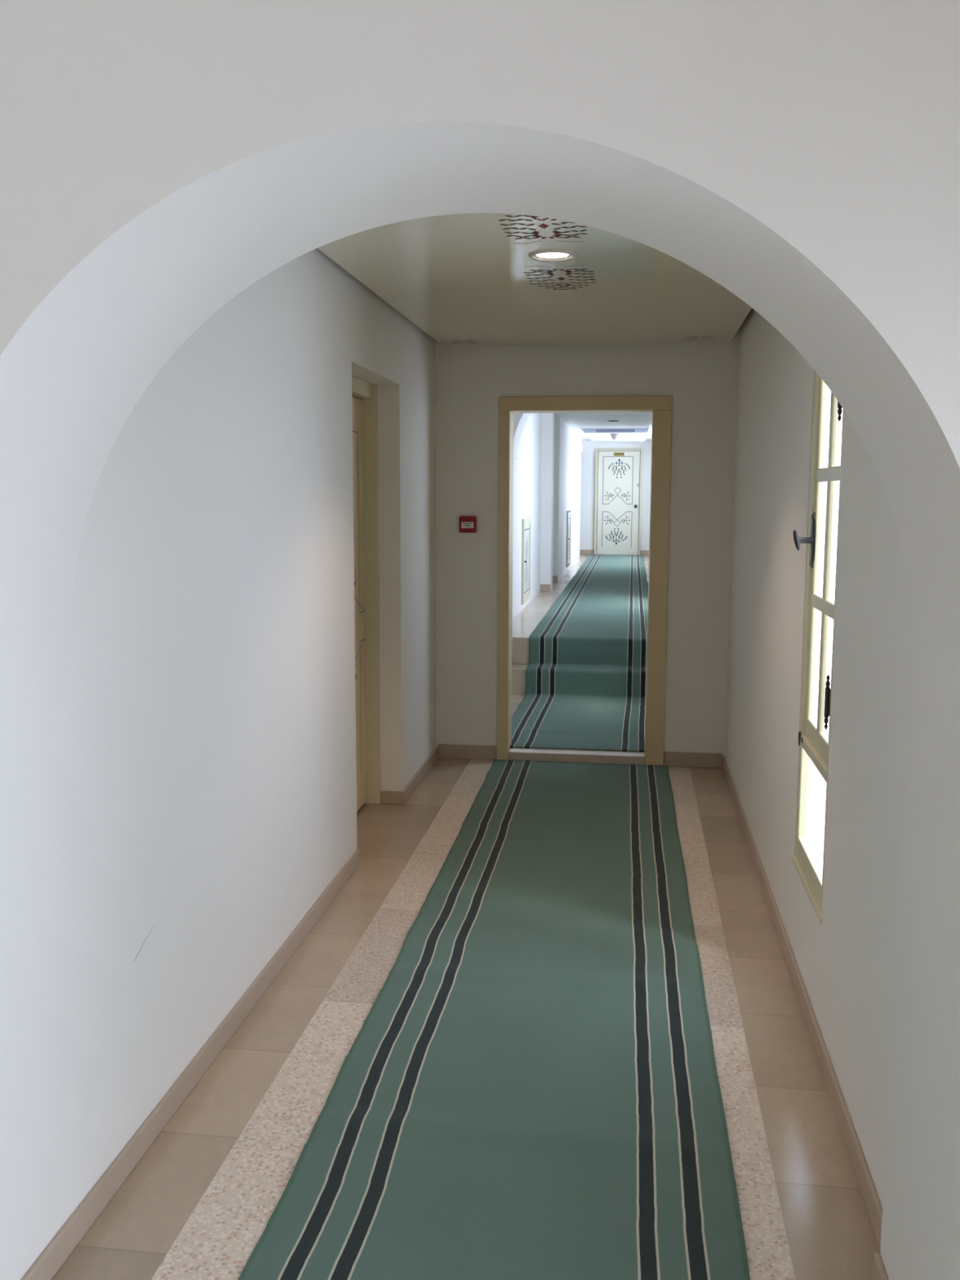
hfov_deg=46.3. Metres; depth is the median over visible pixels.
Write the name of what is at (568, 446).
wall
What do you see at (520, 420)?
wall
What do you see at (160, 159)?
wall
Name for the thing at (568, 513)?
door
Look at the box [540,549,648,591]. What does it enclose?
baseboard
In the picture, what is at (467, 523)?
fire alarm
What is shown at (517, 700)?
floor
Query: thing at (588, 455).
wall
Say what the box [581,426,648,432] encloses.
air vent
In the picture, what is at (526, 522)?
door
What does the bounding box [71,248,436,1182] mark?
wall
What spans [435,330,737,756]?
wall
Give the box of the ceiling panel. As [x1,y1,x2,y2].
[570,412,651,442]
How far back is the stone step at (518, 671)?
9.05 m
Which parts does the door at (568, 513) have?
door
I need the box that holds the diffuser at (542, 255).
[536,252,568,257]
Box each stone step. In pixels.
[511,632,531,664]
[511,663,528,694]
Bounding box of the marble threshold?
[507,747,644,764]
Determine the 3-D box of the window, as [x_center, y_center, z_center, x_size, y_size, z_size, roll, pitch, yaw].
[1.056,-0.110,3.538,0.089,1.869,0.595,1,7,8]
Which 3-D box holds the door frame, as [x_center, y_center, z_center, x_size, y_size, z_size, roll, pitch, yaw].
[0.632,-0.355,6.910,1.031,2.234,0.212,1,7,8]
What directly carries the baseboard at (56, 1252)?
attached to the wall at (213, 628)
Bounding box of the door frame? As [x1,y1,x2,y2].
[496,395,672,765]
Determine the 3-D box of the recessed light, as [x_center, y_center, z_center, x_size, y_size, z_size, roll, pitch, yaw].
[0.269,-1.435,4.163,0.178,0.029,0.178,1,7,8]
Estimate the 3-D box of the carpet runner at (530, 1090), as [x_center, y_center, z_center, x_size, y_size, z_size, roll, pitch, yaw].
[0.023,1.354,2.314,1.151,0.018,9.428,1,7,8]
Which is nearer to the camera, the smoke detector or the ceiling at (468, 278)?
the ceiling at (468, 278)
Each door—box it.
[351,375,381,811]
[594,448,642,555]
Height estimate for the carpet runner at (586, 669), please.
0.449 m
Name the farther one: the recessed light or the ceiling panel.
the ceiling panel
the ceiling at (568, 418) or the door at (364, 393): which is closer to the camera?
the door at (364, 393)
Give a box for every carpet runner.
[237,759,750,1279]
[510,554,648,751]
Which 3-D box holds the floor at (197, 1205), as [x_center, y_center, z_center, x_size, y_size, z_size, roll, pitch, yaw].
[0.113,1.133,4.494,2.193,0.100,5.137,1,7,8]
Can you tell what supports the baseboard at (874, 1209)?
attached to the wall at (846, 962)
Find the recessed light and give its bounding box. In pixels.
[528,249,576,262]
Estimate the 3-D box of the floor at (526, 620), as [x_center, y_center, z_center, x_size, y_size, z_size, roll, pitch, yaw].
[1.616,-0.801,15.704,2.600,0.100,13.195,1,7,8]
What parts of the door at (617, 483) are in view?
sign plate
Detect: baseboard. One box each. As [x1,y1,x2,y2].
[21,848,359,1279]
[380,746,438,804]
[438,743,722,768]
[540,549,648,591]
[722,756,888,1279]
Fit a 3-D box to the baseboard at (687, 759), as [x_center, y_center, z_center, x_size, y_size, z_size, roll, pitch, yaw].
[0.609,0.719,6.960,1.757,0.092,0.013,1,7,8]
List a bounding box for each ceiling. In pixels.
[317,213,751,346]
[554,412,652,440]
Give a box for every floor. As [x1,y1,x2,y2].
[51,758,879,1279]
[511,554,648,633]
[511,694,524,715]
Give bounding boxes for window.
[792,370,844,924]
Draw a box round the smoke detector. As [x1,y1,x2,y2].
[609,433,618,439]
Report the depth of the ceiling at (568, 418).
17.32 m
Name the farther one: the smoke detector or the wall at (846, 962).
the smoke detector
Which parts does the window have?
handle knob, handle stem, sill, handle plate, sash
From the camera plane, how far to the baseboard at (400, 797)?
6.18 m
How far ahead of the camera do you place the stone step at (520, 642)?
9.26 m
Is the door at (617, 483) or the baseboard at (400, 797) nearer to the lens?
the baseboard at (400, 797)
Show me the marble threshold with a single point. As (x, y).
(514, 753)
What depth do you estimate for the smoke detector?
18.50 m
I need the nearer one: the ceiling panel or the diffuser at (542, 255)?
the diffuser at (542, 255)
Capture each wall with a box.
[0,0,959,1279]
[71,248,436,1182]
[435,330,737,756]
[512,413,582,618]
[513,413,531,459]
[580,440,651,555]
[724,307,911,1207]
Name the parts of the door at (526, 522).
door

